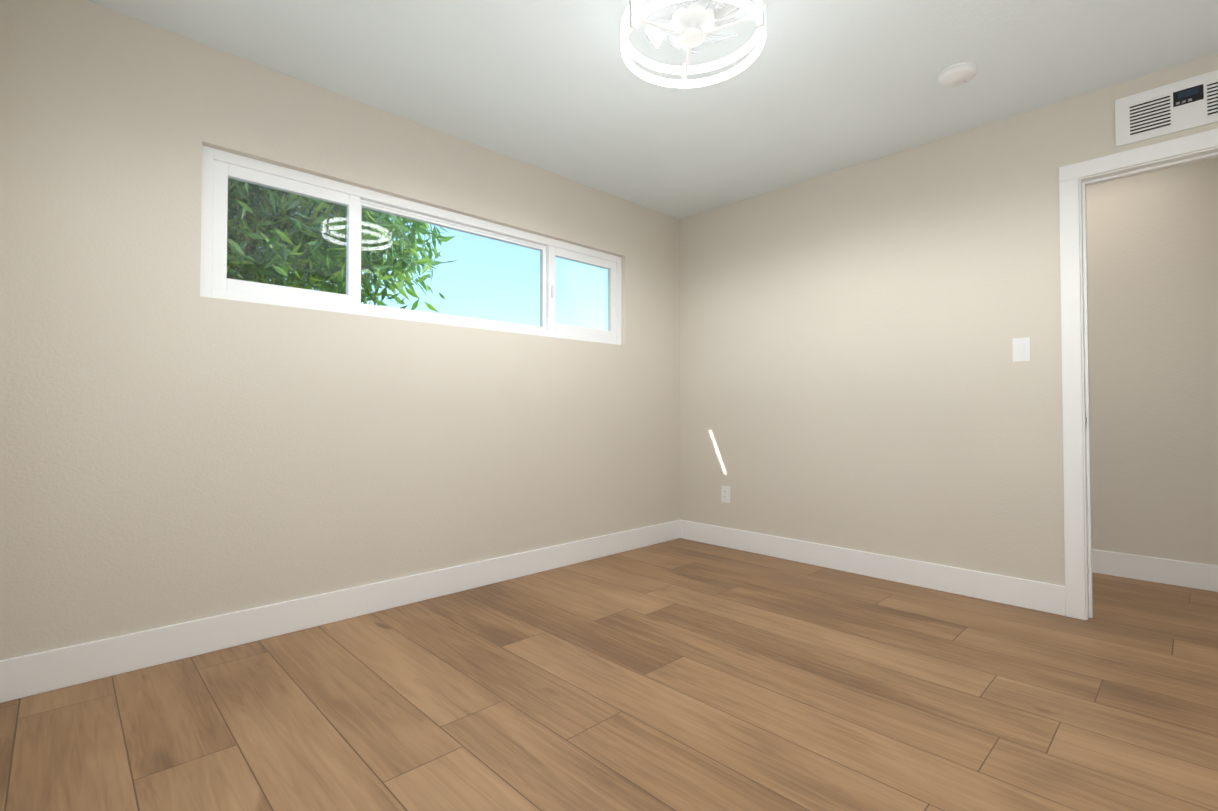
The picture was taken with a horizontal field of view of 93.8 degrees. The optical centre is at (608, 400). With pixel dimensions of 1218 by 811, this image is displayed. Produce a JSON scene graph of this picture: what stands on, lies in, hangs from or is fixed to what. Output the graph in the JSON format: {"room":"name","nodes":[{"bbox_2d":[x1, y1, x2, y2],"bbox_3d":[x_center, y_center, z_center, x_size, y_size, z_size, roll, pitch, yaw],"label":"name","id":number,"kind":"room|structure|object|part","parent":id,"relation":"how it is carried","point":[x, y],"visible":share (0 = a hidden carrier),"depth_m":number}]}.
{"room":"empty bedroom","nodes":[
{"label":"empty bedroom","id":0,"kind":"room"},
{"bbox_2d":[0,0,679,659],"bbox_3d":[-0.443,-0.192,3.532,4.909,2.440,0.160,1,-2,-44],"label":"wall","id":1,"kind":"structure","parent":0,"point":[176,446],"depth_m":2.37},
{"bbox_2d":[0,520,680,702],"bbox_3d":[-0.757,0.950,3.086,3.629,0.138,0.013,1,-2,-44],"label":"baseboard","id":2,"kind":"structure","parent":1,"relation":"attached to","point":[39,673],"depth_m":2.43},
{"bbox_2d":[200,145,620,344],"bbox_3d":[-0.816,-0.712,3.185,2.429,0.625,0.085,1,-2,-44],"label":"window","id":3,"kind":"structure","parent":1,"relation":"in","point":[366,196],"depth_m":2.73},
{"bbox_3d":[-1.430,-0.724,2.564,0.593,0.535,0.032,1,-2,-44],"label":"window sash","id":4,"kind":"part","parent":3,"relation":"part of"},
{"bbox_2d":[551,285,553,297],"bbox_3d":[-0.354,-0.684,3.574,0.022,0.081,0.010,1,-2,-44],"label":"lock","id":5,"kind":"object","parent":3,"relation":"attached to","point":[552,291],"visible":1,"depth_m":3.57},
{"bbox_3d":[-0.174,-0.700,3.776,0.593,0.535,0.032,1,-2,-44],"label":"window sash","id":6,"kind":"part","parent":3,"relation":"part of"},
{"bbox_2d":[0,538,1217,810],"bbox_3d":[0.894,1.030,2.122,4.909,0.060,4.011,1,-2,-44],"label":"floor","id":7,"kind":"structure","parent":0,"point":[680,674],"depth_m":1.86},
{"bbox_2d":[86,0,1217,219],"bbox_3d":[0.894,-1.499,2.171,4.909,0.120,4.011,1,-2,-44],"label":"ceiling","id":8,"kind":"structure","parent":0,"point":[815,89],"depth_m":2.47},
{"bbox_2d":[621,0,765,90],"bbox_3d":[0.299,-1.351,2.052,0.510,0.180,0.510,1,-2,-44],"label":"fan light","id":9,"kind":"object","parent":8,"relation":"attached to","point":[689,24],"visible":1,"depth_m":2.06},
{"bbox_2d":[938,61,976,86],"bbox_3d":[1.515,-1.413,2.479,0.144,0.040,0.144,1,-2,-44],"label":"smoke detector","id":10,"kind":"object","parent":8,"relation":"attached to","point":[958,74],"visible":1,"depth_m":2.45},
{"bbox_2d":[680,53,1217,585],"bbox_3d":[1.882,-0.201,3.072,0.120,2.440,3.731,1,-2,-44],"label":"wall","id":11,"kind":"structure","parent":0,"point":[854,375],"depth_m":3.23},
{"bbox_2d":[721,486,729,502],"bbox_3d":[0.829,0.666,4.054,0.009,0.115,0.070,1,-2,-44],"label":"electrical outlet plate","id":12,"kind":"object","parent":11,"relation":"attached to","point":[725,494],"visible":1,"depth_m":4.05},
{"bbox_2d":[681,520,1065,615],"bbox_3d":[1.347,0.959,3.508,0.013,0.138,2.302,1,-2,-44],"label":"baseboard","id":13,"kind":"structure","parent":11,"relation":"attached to","point":[1034,595],"depth_m":3.22},
{"bbox_2d":[1012,337,1029,361],"bbox_3d":[2.036,-0.253,2.818,0.012,0.115,0.070,1,-2,-44],"label":"switch plate","id":14,"kind":"object","parent":11,"relation":"attached to","point":[1021,349],"visible":1,"depth_m":2.81},
{"bbox_2d":[1059,128,1217,619],"bbox_3d":[2.526,-0.057,2.391,0.137,2.124,0.971,1,-2,-44],"label":"door frame","id":15,"kind":"structure","parent":11,"relation":"attached to","point":[1070,175],"depth_m":2.66},
{"bbox_2d":[1115,70,1217,146],"bbox_3d":[2.435,-1.255,2.424,0.014,0.212,0.422,1,-2,-44],"label":"air vent","id":16,"kind":"object","parent":11,"relation":"in","point":[1186,104],"visible":1,"depth_m":2.45},
{"bbox_2d":[1086,157,1217,565],"bbox_3d":[2.631,-0.187,3.794,0.120,2.440,3.731,1,-2,-44],"label":"wall","id":17,"kind":"structure","parent":0,"point":[1152,250],"depth_m":3.23},
{"bbox_2d":[1092,549,1217,591],"bbox_3d":[2.583,0.963,3.725,0.013,0.138,3.731,1,-2,-44],"label":"baseboard","id":18,"kind":"structure","parent":17,"relation":"attached to","point":[1177,573],"depth_m":3.20},
{"label":"outside","id":19,"kind":"structure","parent":0,"visible":0},
{"bbox_3d":[-35.294,2.314,51.169,140.000,0.100,116.859,1,-2,-44],"label":"ground","id":20,"kind":"structure","parent":19,"visible":0},
{"bbox_2d":[229,192,333,277],"bbox_3d":[-3.522,-1.121,4.832,3.992,4.965,4.298,1,-2,-44],"label":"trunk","id":21,"kind":"object","parent":20,"relation":"on","point":[260,230],"depth_m":4.54},
{"bbox_2d":[227,178,455,312],"bbox_3d":[-2.917,-1.753,4.437,3.857,3.975,3.220,1,-2,-44],"label":"tree","id":22,"kind":"object","parent":21,"relation":"attached to","point":[294,233],"depth_m":4.16}
]}

